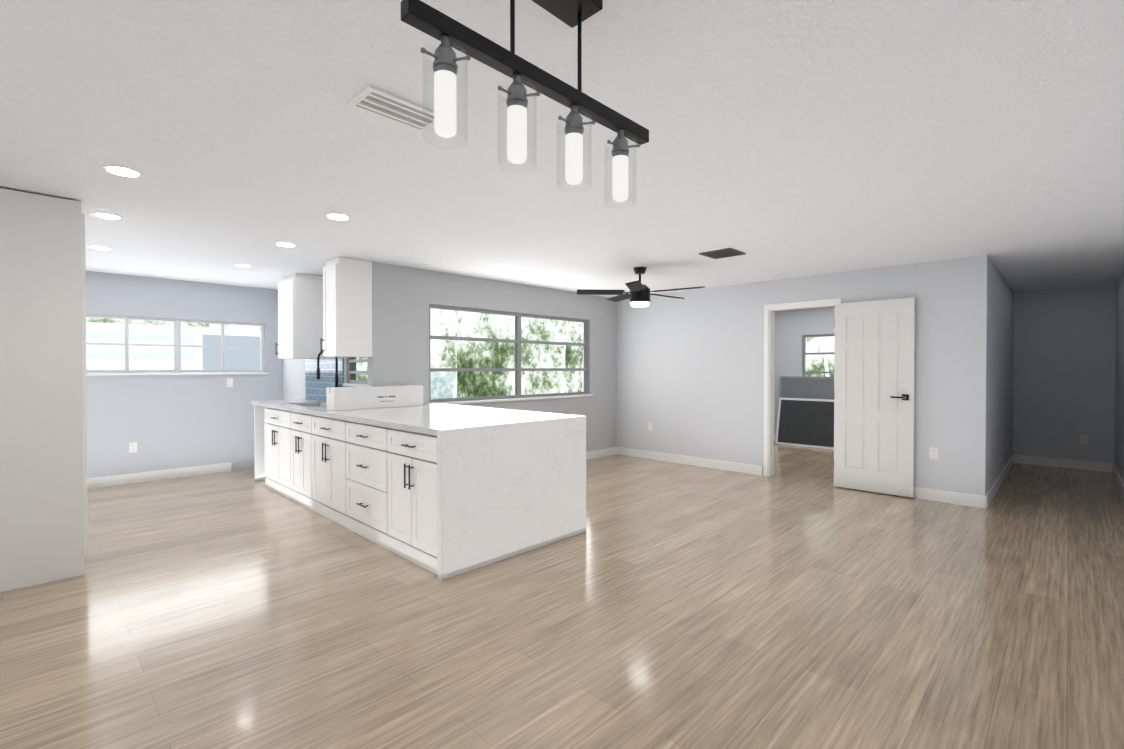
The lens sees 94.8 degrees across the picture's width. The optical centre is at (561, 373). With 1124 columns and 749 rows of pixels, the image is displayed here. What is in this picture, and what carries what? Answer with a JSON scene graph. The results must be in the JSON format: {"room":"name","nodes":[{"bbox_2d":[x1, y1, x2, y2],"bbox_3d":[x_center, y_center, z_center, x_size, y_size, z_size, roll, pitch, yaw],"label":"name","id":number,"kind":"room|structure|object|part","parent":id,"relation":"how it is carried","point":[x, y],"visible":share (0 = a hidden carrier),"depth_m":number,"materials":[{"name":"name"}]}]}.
{"room":"kitchen","nodes":[
{"label":"kitchen","id":0,"kind":"room"},
{"bbox_2d":[86,271,282,477],"bbox_3d":[-5.192,0.069,5.501,0.120,2.330,4.290,1,1,44],"label":"wall","id":1,"kind":"structure","parent":0,"point":[165,422],"depth_m":6.08,"materials":[{"name":"grey paint"}]},
{"bbox_2d":[129,442,136,452],"bbox_3d":[-4.813,0.832,5.801,0.010,0.115,0.070,1,1,44],"label":"electrical outlet","id":2,"kind":"object","parent":1,"relation":"attached to","point":[132,447],"visible":1,"depth_m":5.80,"materials":[{"name":"white plastic"}]},
{"bbox_2d":[87,462,230,488],"bbox_3d":[-4.668,1.175,5.949,0.014,0.110,1.490,1,1,44],"label":"baseboard","id":3,"kind":"structure","parent":1,"relation":"attached to","point":[105,481],"depth_m":5.94,"materials":[{"name":"white wood"}]},
{"bbox_2d":[86,314,263,372],"bbox_3d":[-4.562,-0.327,6.132,0.058,0.630,1.840,1,1,44],"label":"window","id":4,"kind":"structure","parent":1,"relation":"in","point":[177,345],"depth_m":6.11,"materials":[{"name":"silver metal"}]},
{"bbox_2d":[86,372,267,375],"bbox_3d":[-4.547,0.004,6.121,0.130,0.029,1.900,1,1,44],"label":"window sill","id":5,"kind":"structure","parent":1,"relation":"attached to","point":[186,373],"depth_m":6.13,"materials":[{"name":"white stone"}]},
{"bbox_2d":[226,378,232,386],"bbox_3d":[-4.152,0.115,6.463,0.016,0.115,0.070,1,1,44],"label":"light switch","id":6,"kind":"object","parent":1,"relation":"attached to","point":[229,382],"visible":1,"depth_m":6.46,"materials":[{"name":"white plastic"}]},
{"bbox_2d":[283,357,356,399],"bbox_3d":[-2.761,0.064,6.035,2.600,2.330,0.120,1,1,44],"label":"wall","id":7,"kind":"structure","parent":0,"point":[293,379],"depth_m":6.54,"materials":[{"name":"white paint"}]},
{"bbox_2d":[275,273,318,360],"bbox_3d":[-2.967,-0.632,5.897,0.490,0.926,0.352,1,1,44],"label":"upper cabinet","id":8,"kind":"object","parent":7,"relation":"attached to","point":[298,293],"depth_m":5.72,"materials":[{"name":"white wood"}]},
{"bbox_2d":[305,358,349,400],"bbox_3d":[-2.487,0.075,5.674,1.778,0.485,0.008,1,1,44],"label":"backsplash","id":9,"kind":"structure","parent":7,"relation":"attached to","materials":[{"name":"blue tile"}]},
{"bbox_2d":[319,257,371,356],"bbox_3d":[-2.084,-0.624,5.030,0.306,0.926,0.352,1,1,44],"label":"upper cabinet","id":10,"kind":"object","parent":7,"relation":"attached to","point":[345,285],"depth_m":4.92,"materials":[{"name":"white wood"}]},
{"bbox_2d":[343,383,371,386],"bbox_3d":[-2.062,0.122,5.321,0.640,0.029,0.120,1,1,44],"label":"window sill","id":11,"kind":"structure","parent":7,"relation":"attached to","point":[356,385],"depth_m":5.26,"materials":[{"name":"white stone"}]},
{"bbox_2d":[348,357,367,383],"bbox_3d":[-2.052,-0.129,5.328,0.600,0.470,0.054,1,1,44],"label":"window","id":12,"kind":"structure","parent":7,"relation":"in","point":[351,369],"depth_m":5.44,"materials":[{"name":"silver metal"}]},
{"bbox_2d":[367,262,616,451],"bbox_3d":[0.587,0.049,7.618,0.120,2.330,7.070,1,1,44],"label":"wall","id":13,"kind":"structure","parent":0,"point":[403,297],"depth_m":5.96,"materials":[{"name":"grey paint"}]},
{"bbox_2d":[429,304,587,402],"bbox_3d":[-0.547,-0.222,6.451,0.054,1.055,2.580,1,1,44],"label":"window","id":14,"kind":"structure","parent":13,"relation":"in","point":[517,341],"depth_m":6.42,"materials":[{"name":"silver metal"}]},
{"bbox_2d":[427,394,592,404],"bbox_3d":[-0.534,0.321,6.444,0.130,0.029,2.640,1,1,44],"label":"window sill","id":15,"kind":"structure","parent":13,"relation":"attached to","point":[505,400],"depth_m":6.29,"materials":[{"name":"white stone"}]},
{"bbox_2d":[586,447,618,459],"bbox_3d":[-0.238,1.168,6.693,0.014,0.110,3.040,1,1,44],"label":"baseboard","id":16,"kind":"structure","parent":13,"relation":"attached to","point":[608,451],"depth_m":7.51,"materials":[{"name":"white wood"}]},
{"bbox_2d":[0,440,1123,748],"bbox_3d":[0.139,1.287,5.218,8.500,0.100,11.700,1,1,44],"label":"floor","id":17,"kind":"structure","parent":0,"point":[798,600],"depth_m":2.59,"materials":[{"name":"brown wood"}]},
{"bbox_2d":[0,188,87,592],"bbox_3d":[-3.887,0.101,2.763,0.680,2.317,1.952,1,1,44],"label":"pantry cabinet","id":18,"kind":"object","parent":17,"relation":"on","point":[43,472],"visible":1,"depth_m":3.08,"materials":[{"name":"white wood"}]},
{"bbox_2d":[263,409,290,499],"bbox_3d":[-2.706,0.798,5.520,0.883,0.870,0.600,1,1,44],"label":"base cabinet","id":19,"kind":"object","parent":17,"relation":"on","point":[276,422],"depth_m":5.31,"materials":[{"name":"white wood"}]},
{"bbox_2d":[291,413,314,511],"bbox_3d":[-2.237,0.802,5.059,0.676,0.870,0.600,1,1,44],"label":"base cabinet","id":20,"kind":"object","parent":17,"relation":"on","point":[302,424],"depth_m":4.81,"materials":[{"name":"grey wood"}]},
{"bbox_2d":[315,417,346,527],"bbox_3d":[-1.802,0.806,4.632,0.787,0.870,0.600,1,1,44],"label":"base cabinet","id":21,"kind":"object","parent":17,"relation":"on","point":[328,433],"depth_m":4.37,"materials":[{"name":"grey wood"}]},
{"bbox_2d":[343,421,390,550],"bbox_3d":[-1.274,0.811,4.113,0.816,0.870,0.600,1,1,44],"label":"base cabinet","id":22,"kind":"object","parent":17,"relation":"on","point":[366,448],"depth_m":3.87,"materials":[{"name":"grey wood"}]},
{"bbox_2d":[391,425,518,579],"bbox_3d":[-0.784,0.816,3.633,0.678,0.870,0.600,1,1,44],"label":"base cabinet","id":23,"kind":"object","parent":17,"relation":"on","point":[441,491],"depth_m":3.35,"materials":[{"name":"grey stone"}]},
{"bbox_2d":[251,397,510,436],"bbox_3d":[-1.942,0.348,4.731,3.880,0.041,0.591,1,1,44],"label":"countertop","id":24,"kind":"structure","parent":23,"relation":"on","point":[432,424],"depth_m":3.93,"materials":[{"name":"white stone"}]},
{"bbox_2d":[315,349,338,386],"bbox_3d":[-2.464,0.033,5.473,0.111,0.575,0.237,1,1,44],"label":"faucet","id":25,"kind":"object","parent":24,"relation":"on","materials":[{"name":"black metal"}]},
{"bbox_2d":[326,385,422,410],"bbox_3d":[-1.761,0.225,4.929,0.181,0.200,0.882,1,1,44],"label":"box","id":26,"kind":"object","parent":24,"relation":"on","point":[350,398],"visible":1,"depth_m":4.81,"materials":[{"name":"white cardboard"}]},
{"bbox_2d":[379,403,582,428],"bbox_3d":[-0.845,0.349,4.575,2.096,0.041,0.724,1,1,44],"label":"countertop","id":27,"kind":"structure","parent":23,"relation":"on","point":[522,418],"depth_m":4.19,"materials":[{"name":"white stone"}]},
{"bbox_2d":[775,376,833,449],"bbox_3d":[4.326,0.634,8.427,1.670,1.150,0.404,1,1,44],"label":"screens","id":28,"kind":"object","parent":17,"relation":"on","point":[805,417],"visible":0.5,"depth_m":8.63,"materials":[{"name":"grey"}]},
{"bbox_2d":[0,0,1123,297],"bbox_3d":[0.139,-1.143,5.195,8.500,0.100,11.700,1,1,44],"label":"ceiling","id":29,"kind":"structure","parent":0,"point":[796,138],"depth_m":2.37,"materials":[{"name":"white paint"}]},
{"bbox_2d":[87,245,113,249],"bbox_3d":[-3.984,-1.083,4.465,0.170,0.006,0.170,1,1,44],"label":"recessed light","id":30,"kind":"object","parent":29,"relation":"in","point":[99,247],"visible":0.98,"depth_m":4.44,"materials":[{"name":"white"}]},
{"bbox_2d":[91,212,123,219],"bbox_3d":[-3.106,-1.074,3.532,0.170,0.006,0.170,1,1,44],"label":"recessed light","id":31,"kind":"object","parent":29,"relation":"in","point":[106,215],"visible":1,"depth_m":3.53,"materials":[{"name":"white"}]},
{"bbox_2d":[102,165,143,177],"bbox_3d":[-2.321,-1.066,2.733,0.170,0.006,0.170,1,1,44],"label":"recessed light","id":32,"kind":"object","parent":29,"relation":"in","point":[122,171],"visible":1,"depth_m":2.72,"materials":[{"name":"white"}]},
{"bbox_2d":[233,264,252,266],"bbox_3d":[-3.228,-1.090,5.235,0.170,0.006,0.170,1,1,44],"label":"recessed light","id":33,"kind":"object","parent":29,"relation":"in","point":[242,265],"visible":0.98,"depth_m":5.21,"materials":[{"name":"white"}]},
{"bbox_2d":[274,242,296,246],"bbox_3d":[-2.321,-1.081,4.346,0.170,0.006,0.170,1,1,44],"label":"recessed light","id":34,"kind":"object","parent":29,"relation":"in","point":[284,244],"visible":1,"depth_m":4.33,"materials":[{"name":"white"}]},
{"bbox_2d":[325,213,350,220],"bbox_3d":[-1.536,-1.074,3.547,0.170,0.006,0.170,1,1,44],"label":"recessed light","id":35,"kind":"object","parent":29,"relation":"in","point":[337,216],"visible":1,"depth_m":3.53,"materials":[{"name":"white"}]},
{"bbox_2d":[347,85,433,132],"bbox_3d":[-0.660,-1.057,2.084,0.190,0.012,0.330,1,1,44],"label":"ceiling vent","id":36,"kind":"object","parent":29,"relation":"in","point":[378,102],"visible":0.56,"depth_m":2.06,"materials":[{"name":"white metal"}]},
{"bbox_2d":[401,0,648,208],"bbox_3d":[-0.040,-0.791,1.391,0.120,0.529,0.896,1,1,44],"label":"pendant light","id":37,"kind":"object","parent":29,"relation":"hanging from","point":[448,32],"visible":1,"depth_m":1.31,"materials":[{"name":"black metal"}]},
{"bbox_3d":[-0.040,-0.906,1.389,0.120,0.299,0.896,1,1,44],"label":"frame","id":38,"kind":"part","parent":37,"relation":"part of","materials":[{"name":"black metal"}]},
{"bbox_2d":[576,267,704,306],"bbox_3d":[0.841,-0.896,5.377,1.288,0.394,1.267,1,1,44],"label":"ceiling fan","id":39,"kind":"object","parent":29,"relation":"hanging from","point":[639,295],"visible":1,"depth_m":5.30,"materials":[{"name":"black metal"}]},
{"bbox_2d":[699,248,745,258],"bbox_3d":[1.452,-1.081,4.677,0.300,0.012,0.300,1,1,44],"label":"ceiling vent","id":40,"kind":"object","parent":29,"relation":"in","point":[722,253],"visible":1,"depth_m":4.66,"materials":[{"name":"grey metal"}]},
{"bbox_2d":[617,255,987,495],"bbox_3d":[2.402,0.062,6.305,4.310,2.330,0.120,1,1,44],"label":"wall","id":41,"kind":"structure","parent":0,"point":[690,374],"depth_m":6.27,"materials":[{"name":"white paint"}]},
{"bbox_2d":[648,422,651,430],"bbox_3d":[1.254,0.757,7.348,0.070,0.115,0.010,1,1,44],"label":"electrical outlet","id":42,"kind":"object","parent":41,"relation":"attached to","point":[649,426],"visible":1,"depth_m":7.35,"materials":[{"name":"white plastic"}]},
{"bbox_2d":[615,447,762,475],"bbox_3d":[1.624,1.165,6.986,2.200,0.110,0.014,1,1,44],"label":"baseboard","id":43,"kind":"structure","parent":41,"relation":"attached to","point":[702,462],"depth_m":6.85,"materials":[{"name":"white wood"}]},
{"bbox_2d":[764,298,841,486],"bbox_3d":[2.770,0.207,5.946,0.844,2.047,0.150,1,1,44],"label":"door frame","id":44,"kind":"structure","parent":41,"relation":"attached to","point":[769,322],"depth_m":6.16,"materials":[{"name":"white wood"}]},
{"bbox_2d":[834,297,914,497],"bbox_3d":[3.197,0.237,5.340,0.730,1.973,0.102,1,1,44],"label":"door","id":45,"kind":"structure","parent":41,"relation":"in","point":[874,419],"depth_m":5.32,"materials":[{"name":"white wood"}]},
{"bbox_2d":[843,487,982,507],"bbox_3d":[3.458,1.182,5.186,1.180,0.110,0.014,1,1,44],"label":"baseboard","id":46,"kind":"structure","parent":41,"relation":"attached to","point":[979,501],"depth_m":4.94,"materials":[{"name":"white"}]},
{"bbox_2d":[929,447,937,459],"bbox_3d":[3.616,0.779,5.029,0.070,0.115,0.010,1,1,44],"label":"electrical outlet","id":47,"kind":"object","parent":41,"relation":"attached to","point":[933,453],"visible":1,"depth_m":5.03,"materials":[{"name":"white plastic"}]},
{"bbox_2d":[774,307,834,433],"bbox_3d":[4.559,0.040,8.588,4.190,2.330,0.120,1,1,44],"label":"wall","id":48,"kind":"structure","parent":0,"point":[792,327],"depth_m":9.02,"materials":[{"name":"white paint"}]},
{"bbox_2d":[802,334,834,376],"bbox_3d":[4.512,-0.175,8.623,0.950,0.960,0.054,1,1,44],"label":"window","id":49,"kind":"structure","parent":48,"relation":"in","point":[804,354],"depth_m":8.90,"materials":[{"name":"clear glass"}]},
{"bbox_2d":[987,257,1013,492],"bbox_3d":[5.074,0.064,6.036,0.120,2.330,3.240,1,1,44],"label":"wall","id":50,"kind":"structure","parent":0,"point":[1000,373],"depth_m":5.64,"materials":[{"name":"white paint"}]},
{"bbox_2d":[983,455,1014,507],"bbox_3d":[5.033,1.176,5.909,0.014,0.110,3.254,1,1,44],"label":"baseboard","id":51,"kind":"structure","parent":50,"relation":"attached to","point":[991,493],"depth_m":5.45,"materials":[{"name":"white"}]},
{"bbox_2d":[1013,284,1115,462],"bbox_3d":[6.549,0.057,6.774,1.190,2.330,0.120,1,1,44],"label":"wall","id":52,"kind":"structure","parent":0,"point":[1064,374],"depth_m":6.71,"materials":[{"name":"white paint"}]},
{"bbox_2d":[1015,455,1110,471],"bbox_3d":[6.502,1.168,6.737,0.870,0.110,0.014,1,1,44],"label":"baseboard","id":53,"kind":"structure","parent":52,"relation":"attached to","point":[1044,461],"depth_m":6.71,"materials":[{"name":"white wood"}]},
{"bbox_2d":[1081,435,1088,443],"bbox_3d":[6.657,0.844,6.585,0.070,0.115,0.010,1,1,44],"label":"outlet","id":54,"kind":"object","parent":52,"relation":"attached to","point":[1084,439],"visible":1,"depth_m":6.58,"materials":[{"name":"white plastic"}]},
{"bbox_2d":[1114,270,1123,482],"bbox_3d":[3.000,0.099,2.397,0.120,2.330,11.340,1,1,44],"label":"wall","id":55,"kind":"structure","parent":0,"point":[1119,410],"depth_m":5.80,"materials":[{"name":"white paint"}]},
{"bbox_2d":[1111,463,1123,498],"bbox_3d":[2.952,1.208,2.454,0.014,0.110,11.100,1,1,44],"label":"baseboard","id":56,"kind":"structure","parent":55,"relation":"attached to","point":[1119,481],"depth_m":5.69,"materials":[{"name":"white"}]},
{"label":"outside","id":57,"kind":"structure","parent":0,"visible":0},
{"bbox_2d":[83,322,260,369],"bbox_3d":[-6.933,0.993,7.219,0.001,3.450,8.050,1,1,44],"label":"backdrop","id":58,"kind":"structure","parent":57,"point":[108,357],"depth_m":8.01,"materials":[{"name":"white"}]},
{"bbox_2d":[86,317,260,329],"bbox_3d":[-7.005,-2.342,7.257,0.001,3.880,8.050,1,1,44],"label":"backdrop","id":59,"kind":"structure","parent":57,"point":[151,322],"depth_m":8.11,"materials":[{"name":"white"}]},
{"bbox_2d":[357,308,583,398],"bbox_3d":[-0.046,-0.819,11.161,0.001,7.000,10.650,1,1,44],"label":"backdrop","id":60,"kind":"structure","parent":57,"point":[439,351],"depth_m":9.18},
{"bbox_2d":[457,311,564,397],"bbox_3d":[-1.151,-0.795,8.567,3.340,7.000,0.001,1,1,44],"label":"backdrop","id":61,"kind":"structure","parent":57,"point":[471,380],"depth_m":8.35,"materials":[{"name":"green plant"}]},
{"bbox_2d":[805,336,834,376],"bbox_3d":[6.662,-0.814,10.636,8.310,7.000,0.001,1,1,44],"label":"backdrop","id":62,"kind":"structure","parent":57,"point":[822,362],"depth_m":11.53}
]}

